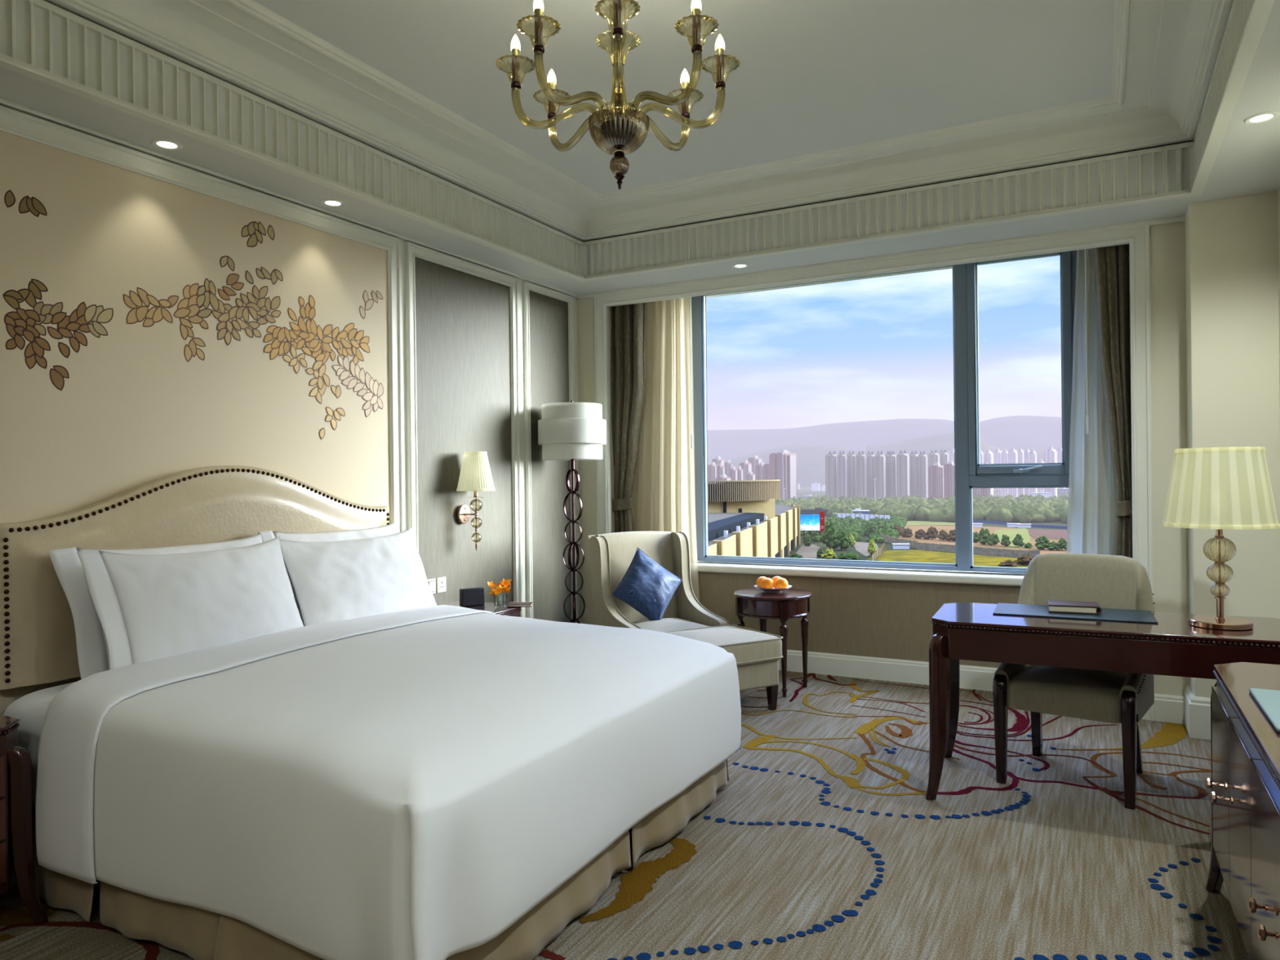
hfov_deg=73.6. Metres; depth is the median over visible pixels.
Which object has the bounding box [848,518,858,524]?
tree
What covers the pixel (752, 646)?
cushion
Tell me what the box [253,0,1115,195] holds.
ceiling
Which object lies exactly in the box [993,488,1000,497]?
office building
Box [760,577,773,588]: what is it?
orange
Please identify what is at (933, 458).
apartment tower
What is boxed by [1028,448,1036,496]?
apartment tower
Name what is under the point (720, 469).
apartment tower
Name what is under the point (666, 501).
sheer curtain
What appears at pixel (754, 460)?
apartment tower
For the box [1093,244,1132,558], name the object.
curtain
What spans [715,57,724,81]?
candle
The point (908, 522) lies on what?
meadow
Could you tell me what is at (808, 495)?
office building
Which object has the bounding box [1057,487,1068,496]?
office building
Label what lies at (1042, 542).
tree
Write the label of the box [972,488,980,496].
apartment tower
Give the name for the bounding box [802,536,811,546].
tree
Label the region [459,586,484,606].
box
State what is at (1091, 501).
sheer curtain
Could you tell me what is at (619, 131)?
chandelier
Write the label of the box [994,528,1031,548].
field
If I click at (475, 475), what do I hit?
wall sconce
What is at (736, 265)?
recessed light
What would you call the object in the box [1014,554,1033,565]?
tree
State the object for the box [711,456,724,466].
apartment tower
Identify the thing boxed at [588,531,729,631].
chair
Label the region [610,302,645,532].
curtain
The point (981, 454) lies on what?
apartment tower
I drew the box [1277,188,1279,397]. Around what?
wall
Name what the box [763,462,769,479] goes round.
apartment tower
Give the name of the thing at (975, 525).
cabin
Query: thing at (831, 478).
apartment tower
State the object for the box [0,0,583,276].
trim
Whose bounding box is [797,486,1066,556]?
ground
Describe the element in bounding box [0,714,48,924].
nightstand
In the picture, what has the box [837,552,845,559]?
bush
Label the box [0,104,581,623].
wall
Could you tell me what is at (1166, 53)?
trim
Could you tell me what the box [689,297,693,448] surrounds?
wand
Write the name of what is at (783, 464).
apartment tower
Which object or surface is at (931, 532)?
tree
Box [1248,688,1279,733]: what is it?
folder
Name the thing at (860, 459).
apartment tower
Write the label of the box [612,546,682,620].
cushion
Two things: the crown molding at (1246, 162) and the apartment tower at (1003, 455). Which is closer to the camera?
the crown molding at (1246, 162)
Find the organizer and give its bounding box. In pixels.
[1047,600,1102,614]
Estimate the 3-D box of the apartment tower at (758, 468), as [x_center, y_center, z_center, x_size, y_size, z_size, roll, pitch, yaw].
[146.615,2.855,1029.593,11.682,48.700,13.168,-1,0,-42]
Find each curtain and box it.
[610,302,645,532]
[635,297,699,601]
[1066,248,1115,555]
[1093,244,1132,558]
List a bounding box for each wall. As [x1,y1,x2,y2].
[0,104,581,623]
[697,571,1021,667]
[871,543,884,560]
[880,533,1039,558]
[1185,191,1279,697]
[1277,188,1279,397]
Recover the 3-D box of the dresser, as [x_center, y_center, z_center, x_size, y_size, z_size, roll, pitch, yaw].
[1.457,0.979,1.605,0.504,0.760,2.573,-1,0,28]
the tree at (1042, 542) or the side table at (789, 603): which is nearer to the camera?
the side table at (789, 603)
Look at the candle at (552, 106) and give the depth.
2.98 m
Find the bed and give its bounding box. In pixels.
[0,465,728,959]
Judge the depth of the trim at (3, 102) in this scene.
4.85 m
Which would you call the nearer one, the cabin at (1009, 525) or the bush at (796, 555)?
the bush at (796, 555)
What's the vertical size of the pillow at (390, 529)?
0.527 m
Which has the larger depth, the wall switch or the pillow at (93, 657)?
the wall switch
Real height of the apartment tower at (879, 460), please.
60.043 m
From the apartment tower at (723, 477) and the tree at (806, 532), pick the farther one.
the apartment tower at (723, 477)
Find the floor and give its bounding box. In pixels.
[0,670,1248,959]
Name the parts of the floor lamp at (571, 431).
lamp shade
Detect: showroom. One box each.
[800,507,828,516]
[852,508,869,514]
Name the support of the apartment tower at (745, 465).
on the ground at (802, 491)
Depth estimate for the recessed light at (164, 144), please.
3.50 m
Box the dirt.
[898,524,1066,554]
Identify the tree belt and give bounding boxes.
[774,492,1068,523]
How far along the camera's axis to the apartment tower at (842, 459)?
1008.25 m
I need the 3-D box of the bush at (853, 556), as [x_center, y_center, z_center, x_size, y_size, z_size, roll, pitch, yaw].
[78.637,28.507,316.252,4.418,2.393,3.508,-1,0,6]
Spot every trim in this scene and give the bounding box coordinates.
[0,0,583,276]
[0,0,1275,281]
[0,97,1185,299]
[0,105,404,532]
[36,0,1234,243]
[404,241,522,617]
[523,280,577,622]
[583,143,1193,277]
[1193,0,1253,182]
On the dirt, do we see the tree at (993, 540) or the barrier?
the tree at (993, 540)
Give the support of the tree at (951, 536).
on the dirt
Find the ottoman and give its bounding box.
[663,624,783,710]
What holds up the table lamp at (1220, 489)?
on the writing desk at (967, 631)
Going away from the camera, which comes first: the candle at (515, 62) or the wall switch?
the candle at (515, 62)
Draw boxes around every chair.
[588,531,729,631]
[992,552,1155,809]
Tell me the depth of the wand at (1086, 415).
5.07 m
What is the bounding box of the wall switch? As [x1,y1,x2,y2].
[426,577,435,593]
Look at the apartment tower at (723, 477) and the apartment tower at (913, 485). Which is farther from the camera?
the apartment tower at (913, 485)
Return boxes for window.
[577,221,1189,720]
[691,250,1076,573]
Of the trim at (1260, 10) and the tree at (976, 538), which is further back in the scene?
the tree at (976, 538)
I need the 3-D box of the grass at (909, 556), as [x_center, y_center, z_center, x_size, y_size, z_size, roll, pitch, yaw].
[101.545,29.253,265.942,83.600,0.001,166.500,-1,0,28]
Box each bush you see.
[790,553,803,558]
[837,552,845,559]
[844,552,859,559]
[847,553,858,559]
[865,534,876,541]
[998,560,1017,566]
[1023,542,1032,547]
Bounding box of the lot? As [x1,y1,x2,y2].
[786,533,916,560]
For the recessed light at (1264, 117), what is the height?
0.008 m
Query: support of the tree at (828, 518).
on the lot
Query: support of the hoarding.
on the lot
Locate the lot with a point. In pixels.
(888, 546)
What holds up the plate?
on the side table at (789, 603)
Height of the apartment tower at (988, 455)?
63.400 m
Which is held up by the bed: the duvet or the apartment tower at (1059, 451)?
the duvet
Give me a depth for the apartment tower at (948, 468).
870.44 m
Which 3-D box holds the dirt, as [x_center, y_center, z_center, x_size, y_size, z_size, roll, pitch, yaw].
[165.024,28.326,424.956,112.400,0.001,204.800,-1,0,28]
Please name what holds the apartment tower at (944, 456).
on the ground at (802, 491)
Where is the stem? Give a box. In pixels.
[613,0,622,27]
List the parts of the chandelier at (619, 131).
bulb, bulb, bulb, arm, arm, arm, arm, rod, lamp shade, arm, arm, arm, bulb, bulb, bulb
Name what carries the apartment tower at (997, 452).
on the ground at (802, 491)
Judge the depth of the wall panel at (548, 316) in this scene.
6.16 m
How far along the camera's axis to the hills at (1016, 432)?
4680.36 m
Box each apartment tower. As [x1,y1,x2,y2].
[707,462,717,484]
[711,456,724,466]
[715,473,731,484]
[716,462,724,476]
[724,460,733,476]
[729,466,737,480]
[737,466,743,479]
[738,460,751,479]
[746,471,755,479]
[747,455,762,473]
[755,462,764,479]
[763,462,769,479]
[768,449,797,499]
[825,450,838,498]
[836,450,847,498]
[846,450,856,498]
[855,450,866,497]
[866,450,875,498]
[874,450,885,498]
[884,450,897,497]
[896,449,910,497]
[909,450,919,497]
[917,450,928,498]
[928,449,939,466]
[928,462,943,498]
[938,448,948,465]
[943,460,955,497]
[947,448,954,463]
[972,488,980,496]
[979,449,983,464]
[980,462,991,497]
[983,448,993,495]
[991,448,1001,489]
[1000,448,1008,497]
[1008,447,1017,497]
[1017,447,1024,496]
[1023,447,1030,495]
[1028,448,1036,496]
[1036,459,1044,492]
[1044,446,1057,497]
[1056,446,1065,488]
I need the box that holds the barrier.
[973,520,1066,528]
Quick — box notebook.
[506,601,533,607]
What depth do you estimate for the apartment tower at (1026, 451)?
982.74 m
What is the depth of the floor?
3.08 m
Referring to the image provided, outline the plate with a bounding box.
[754,584,791,592]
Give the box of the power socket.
[435,576,446,592]
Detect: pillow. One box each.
[48,534,262,679]
[76,536,303,669]
[257,522,398,626]
[273,527,436,626]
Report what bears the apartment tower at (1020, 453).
on the ground at (802, 491)
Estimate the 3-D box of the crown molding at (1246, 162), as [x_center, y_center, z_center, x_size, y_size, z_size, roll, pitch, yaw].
[-0.275,-1.607,2.368,4.290,0.430,7.140,-1,0,28]
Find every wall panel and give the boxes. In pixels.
[0,130,390,715]
[414,257,513,604]
[528,290,571,622]
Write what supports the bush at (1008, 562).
on the grass at (909, 556)
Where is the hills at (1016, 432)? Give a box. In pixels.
[706,415,1062,464]
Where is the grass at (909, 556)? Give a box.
[865,550,1028,568]
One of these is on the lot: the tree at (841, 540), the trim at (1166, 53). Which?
the tree at (841, 540)
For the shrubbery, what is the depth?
448.39 m
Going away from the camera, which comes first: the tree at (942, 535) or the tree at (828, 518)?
the tree at (942, 535)
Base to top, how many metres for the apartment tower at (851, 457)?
61.742 m
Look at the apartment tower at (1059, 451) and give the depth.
993.59 m
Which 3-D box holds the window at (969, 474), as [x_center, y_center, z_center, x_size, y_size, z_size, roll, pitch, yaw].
[1.565,-0.415,5.902,2.634,2.043,0.130,-1,0,28]
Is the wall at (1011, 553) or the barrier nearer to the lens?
the wall at (1011, 553)
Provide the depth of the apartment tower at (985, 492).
859.25 m
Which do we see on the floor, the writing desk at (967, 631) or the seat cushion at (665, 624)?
the writing desk at (967, 631)
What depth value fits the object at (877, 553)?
327.33 m
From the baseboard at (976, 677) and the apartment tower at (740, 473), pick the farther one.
the apartment tower at (740, 473)
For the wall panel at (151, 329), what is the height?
2.567 m
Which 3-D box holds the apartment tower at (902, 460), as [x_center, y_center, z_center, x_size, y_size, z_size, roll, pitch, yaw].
[302.758,-4.751,984.497,10.077,60.442,13.303,-1,0,-40]
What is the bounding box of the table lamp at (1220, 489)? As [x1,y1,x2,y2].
[1162,446,1279,630]
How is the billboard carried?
on the lot
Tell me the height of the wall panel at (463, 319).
2.584 m
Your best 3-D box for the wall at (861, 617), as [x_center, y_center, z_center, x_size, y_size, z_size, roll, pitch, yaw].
[1.446,0.999,5.929,3.559,0.700,0.097,-1,0,28]
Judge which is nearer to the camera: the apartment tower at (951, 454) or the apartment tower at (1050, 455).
the apartment tower at (1050, 455)
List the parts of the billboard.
print panel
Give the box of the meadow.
[905,520,955,525]
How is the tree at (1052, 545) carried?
on the dirt
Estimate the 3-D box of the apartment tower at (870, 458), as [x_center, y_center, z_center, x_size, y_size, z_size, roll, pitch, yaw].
[280.071,-4.909,1037.498,9.086,61.043,11.994,-1,0,-40]
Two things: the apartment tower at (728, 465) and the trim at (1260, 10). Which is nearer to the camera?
the trim at (1260, 10)
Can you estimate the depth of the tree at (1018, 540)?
363.21 m
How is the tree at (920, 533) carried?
on the dirt
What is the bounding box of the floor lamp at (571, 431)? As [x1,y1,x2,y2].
[537,400,606,623]
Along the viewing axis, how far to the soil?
441.39 m
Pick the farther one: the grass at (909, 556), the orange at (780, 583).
the grass at (909, 556)
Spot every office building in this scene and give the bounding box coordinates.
[803,494,816,498]
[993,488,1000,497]
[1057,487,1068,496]
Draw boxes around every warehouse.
[811,482,819,491]
[821,484,825,491]
[1032,491,1051,498]
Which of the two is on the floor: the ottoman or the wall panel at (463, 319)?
the ottoman
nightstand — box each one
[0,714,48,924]
[436,600,521,617]
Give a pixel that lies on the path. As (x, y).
(806, 552)
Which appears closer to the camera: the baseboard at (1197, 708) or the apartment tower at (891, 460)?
the baseboard at (1197, 708)
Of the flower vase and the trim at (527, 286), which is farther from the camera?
the trim at (527, 286)
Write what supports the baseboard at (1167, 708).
attached to the wall at (861, 617)
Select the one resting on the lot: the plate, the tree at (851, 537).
the tree at (851, 537)
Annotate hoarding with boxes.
[832,512,889,520]
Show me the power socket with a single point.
(441, 581)
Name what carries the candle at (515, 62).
on the chandelier at (619, 131)
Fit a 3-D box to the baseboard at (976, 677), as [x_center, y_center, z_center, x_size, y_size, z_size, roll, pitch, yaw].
[1.443,1.276,5.865,3.449,0.147,0.022,-1,0,28]
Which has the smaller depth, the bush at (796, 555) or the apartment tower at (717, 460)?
the bush at (796, 555)
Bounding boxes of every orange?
[755,576,766,587]
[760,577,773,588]
[771,576,781,588]
[774,577,788,588]
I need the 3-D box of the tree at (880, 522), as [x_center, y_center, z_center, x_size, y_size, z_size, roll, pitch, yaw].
[130.055,25.392,468.563,10.060,6.685,13.822,-1,0,-39]
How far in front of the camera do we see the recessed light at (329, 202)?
4.26 m
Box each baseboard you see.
[778,649,997,691]
[1154,693,1184,724]
[1184,684,1210,740]
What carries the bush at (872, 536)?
on the lot
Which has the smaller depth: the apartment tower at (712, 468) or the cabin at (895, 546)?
the cabin at (895, 546)
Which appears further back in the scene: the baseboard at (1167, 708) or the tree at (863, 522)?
the tree at (863, 522)
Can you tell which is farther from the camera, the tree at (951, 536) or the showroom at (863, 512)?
the showroom at (863, 512)
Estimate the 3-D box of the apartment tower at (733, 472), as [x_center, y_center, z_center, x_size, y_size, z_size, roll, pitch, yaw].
[114.344,5.352,1043.557,7.611,44.400,8.579,-1,0,-42]
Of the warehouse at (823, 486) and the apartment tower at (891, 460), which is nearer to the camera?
the apartment tower at (891, 460)
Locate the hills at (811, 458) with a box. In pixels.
[724,432,1062,487]
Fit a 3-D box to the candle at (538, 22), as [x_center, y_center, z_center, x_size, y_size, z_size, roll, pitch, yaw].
[-0.299,-1.320,2.528,0.025,0.078,0.025,-1,0,28]
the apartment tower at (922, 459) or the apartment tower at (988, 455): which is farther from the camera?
the apartment tower at (988, 455)
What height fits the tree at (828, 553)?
4.462 m
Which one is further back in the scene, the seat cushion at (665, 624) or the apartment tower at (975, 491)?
the apartment tower at (975, 491)
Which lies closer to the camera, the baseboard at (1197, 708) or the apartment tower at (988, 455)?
the baseboard at (1197, 708)
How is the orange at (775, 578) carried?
on the plate
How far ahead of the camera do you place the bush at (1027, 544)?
357.67 m
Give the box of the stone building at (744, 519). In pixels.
[707,480,800,557]
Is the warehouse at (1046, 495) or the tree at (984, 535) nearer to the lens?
the tree at (984, 535)
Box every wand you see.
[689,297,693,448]
[1084,248,1088,434]
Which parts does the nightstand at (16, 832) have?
drawer, drawer, drawer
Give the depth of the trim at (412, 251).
5.25 m
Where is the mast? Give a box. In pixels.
[873,478,875,499]
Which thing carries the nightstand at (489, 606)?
on the floor
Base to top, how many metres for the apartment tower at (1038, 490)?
50.600 m
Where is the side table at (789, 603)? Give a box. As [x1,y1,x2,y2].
[733,587,812,697]
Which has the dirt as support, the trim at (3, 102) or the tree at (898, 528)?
the tree at (898, 528)
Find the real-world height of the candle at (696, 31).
0.078 m
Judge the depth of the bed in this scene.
3.09 m
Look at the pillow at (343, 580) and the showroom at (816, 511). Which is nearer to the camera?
the pillow at (343, 580)
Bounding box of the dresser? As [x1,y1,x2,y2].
[1204,662,1279,959]
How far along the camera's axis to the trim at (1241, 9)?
3.32 m
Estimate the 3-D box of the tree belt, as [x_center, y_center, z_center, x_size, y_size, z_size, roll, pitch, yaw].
[196.207,23.610,767.966,484.947,18.307,389.988,-1,0,28]
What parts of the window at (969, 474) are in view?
sash, handle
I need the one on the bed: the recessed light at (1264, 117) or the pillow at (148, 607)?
the pillow at (148, 607)
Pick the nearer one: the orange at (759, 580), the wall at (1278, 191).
the wall at (1278, 191)
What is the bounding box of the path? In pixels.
[795,544,821,559]
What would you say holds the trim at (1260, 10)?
attached to the crown molding at (1246, 162)
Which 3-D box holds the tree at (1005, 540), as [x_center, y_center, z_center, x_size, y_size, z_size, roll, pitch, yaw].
[156.622,25.893,367.441,4.639,5.539,4.584,-1,0,-11]
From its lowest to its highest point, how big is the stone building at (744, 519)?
30.150 m
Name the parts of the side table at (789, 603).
leg, leg, leg, leg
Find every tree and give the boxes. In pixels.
[800,529,808,535]
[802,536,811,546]
[809,530,819,542]
[816,548,823,557]
[820,520,836,548]
[820,547,836,559]
[826,516,835,521]
[829,528,853,550]
[838,517,848,522]
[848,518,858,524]
[848,533,856,546]
[860,520,871,524]
[866,522,877,536]
[867,539,875,555]
[873,520,885,527]
[893,524,903,536]
[901,528,912,537]
[914,528,925,538]
[923,526,938,539]
[937,529,947,540]
[946,529,955,542]
[973,531,980,542]
[977,528,990,544]
[986,533,999,545]
[1000,533,1011,546]
[1012,533,1025,546]
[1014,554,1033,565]
[1035,535,1049,549]
[1047,541,1060,550]
[1056,537,1066,550]
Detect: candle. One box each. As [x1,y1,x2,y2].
[511,57,519,82]
[534,17,542,44]
[548,91,555,112]
[681,90,688,112]
[692,17,701,44]
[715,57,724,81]
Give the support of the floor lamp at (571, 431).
on the floor
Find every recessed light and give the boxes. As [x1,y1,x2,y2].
[151,138,182,150]
[320,199,345,207]
[732,263,749,268]
[1243,111,1279,124]
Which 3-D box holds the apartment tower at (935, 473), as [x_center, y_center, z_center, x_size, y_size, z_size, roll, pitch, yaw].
[314.585,3.516,906.750,15.869,44.000,13.452,-1,0,44]
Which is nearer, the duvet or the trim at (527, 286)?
the duvet
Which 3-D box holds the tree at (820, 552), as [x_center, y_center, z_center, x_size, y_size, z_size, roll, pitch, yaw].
[69.055,27.882,327.313,2.954,3.816,3.069,-1,0,18]
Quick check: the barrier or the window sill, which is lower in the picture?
the window sill
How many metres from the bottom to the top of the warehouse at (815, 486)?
17.500 m
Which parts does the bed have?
mattress, skirt panel, skirt panel, headboard, nailhead trim, skirt panel, skirt panel, skirt panel, skirt panel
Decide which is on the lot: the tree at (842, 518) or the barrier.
the tree at (842, 518)
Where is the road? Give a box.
[853,542,878,556]
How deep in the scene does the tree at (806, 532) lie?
448.18 m
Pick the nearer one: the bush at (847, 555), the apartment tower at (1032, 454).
the bush at (847, 555)
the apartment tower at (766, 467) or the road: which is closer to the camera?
the road
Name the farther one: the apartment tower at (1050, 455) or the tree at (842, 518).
the apartment tower at (1050, 455)
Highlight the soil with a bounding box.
[1028,528,1066,538]
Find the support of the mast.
on the ground at (802, 491)
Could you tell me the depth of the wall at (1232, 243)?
4.35 m
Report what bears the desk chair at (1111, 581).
on the floor
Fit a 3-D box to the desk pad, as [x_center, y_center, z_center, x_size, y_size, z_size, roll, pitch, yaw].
[1.909,0.585,3.781,0.625,0.006,0.330,-1,0,26]
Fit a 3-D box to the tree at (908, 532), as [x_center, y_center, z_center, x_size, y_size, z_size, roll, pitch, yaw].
[133.280,26.252,426.089,6.146,5.091,6.477,-1,0,36]
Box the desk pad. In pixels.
[992,603,1158,623]
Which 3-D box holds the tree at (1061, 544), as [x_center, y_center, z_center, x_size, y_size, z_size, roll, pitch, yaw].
[170.076,25.897,345.417,5.647,5.317,4.908,-1,0,14]
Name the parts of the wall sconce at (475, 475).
wall plate, arm, stem, lamp shade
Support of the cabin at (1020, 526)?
on the ground at (802, 491)
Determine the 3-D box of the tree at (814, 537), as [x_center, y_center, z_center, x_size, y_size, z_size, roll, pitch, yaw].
[81.671,26.625,402.410,5.667,5.675,4.833,-1,0,14]
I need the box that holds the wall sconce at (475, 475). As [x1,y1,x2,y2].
[456,451,495,550]
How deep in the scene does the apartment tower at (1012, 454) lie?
995.78 m
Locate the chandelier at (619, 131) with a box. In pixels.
[495,0,740,189]
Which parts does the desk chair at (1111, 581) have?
leg, leg, seat, backrest, nailhead trim, leg, leg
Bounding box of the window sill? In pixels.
[697,562,1024,586]
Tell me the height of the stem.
0.078 m
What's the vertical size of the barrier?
1.600 m
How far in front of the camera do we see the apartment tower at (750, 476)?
1077.48 m
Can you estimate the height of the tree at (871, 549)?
6.876 m
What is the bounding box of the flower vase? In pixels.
[487,578,511,608]
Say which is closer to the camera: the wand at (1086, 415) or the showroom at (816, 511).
the wand at (1086, 415)
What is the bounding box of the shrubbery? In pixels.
[803,512,907,542]
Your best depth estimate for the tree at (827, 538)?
366.24 m
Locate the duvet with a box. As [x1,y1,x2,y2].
[35,604,741,959]
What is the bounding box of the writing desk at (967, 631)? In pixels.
[925,602,1279,799]
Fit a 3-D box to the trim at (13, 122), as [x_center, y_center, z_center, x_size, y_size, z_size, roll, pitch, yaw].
[-1.871,-0.031,3.871,0.027,2.648,2.220,-1,0,28]
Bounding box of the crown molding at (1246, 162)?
[0,0,1279,295]
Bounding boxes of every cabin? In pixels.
[892,543,910,549]
[973,523,982,527]
[1006,523,1021,527]
[1017,524,1031,528]
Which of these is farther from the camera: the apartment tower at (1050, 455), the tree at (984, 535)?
the apartment tower at (1050, 455)
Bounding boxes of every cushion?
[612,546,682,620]
[632,617,711,631]
[667,626,782,665]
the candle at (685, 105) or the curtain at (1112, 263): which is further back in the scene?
the curtain at (1112, 263)
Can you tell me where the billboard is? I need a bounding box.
[800,511,824,536]
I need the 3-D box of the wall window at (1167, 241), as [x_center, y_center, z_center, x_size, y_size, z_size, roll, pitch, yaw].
[1.565,-0.152,5.776,4.690,3.800,0.637,-1,0,28]
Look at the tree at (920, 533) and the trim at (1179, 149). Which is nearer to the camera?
the trim at (1179, 149)
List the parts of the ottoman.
leg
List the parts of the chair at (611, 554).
wing arm, backrest, wing arm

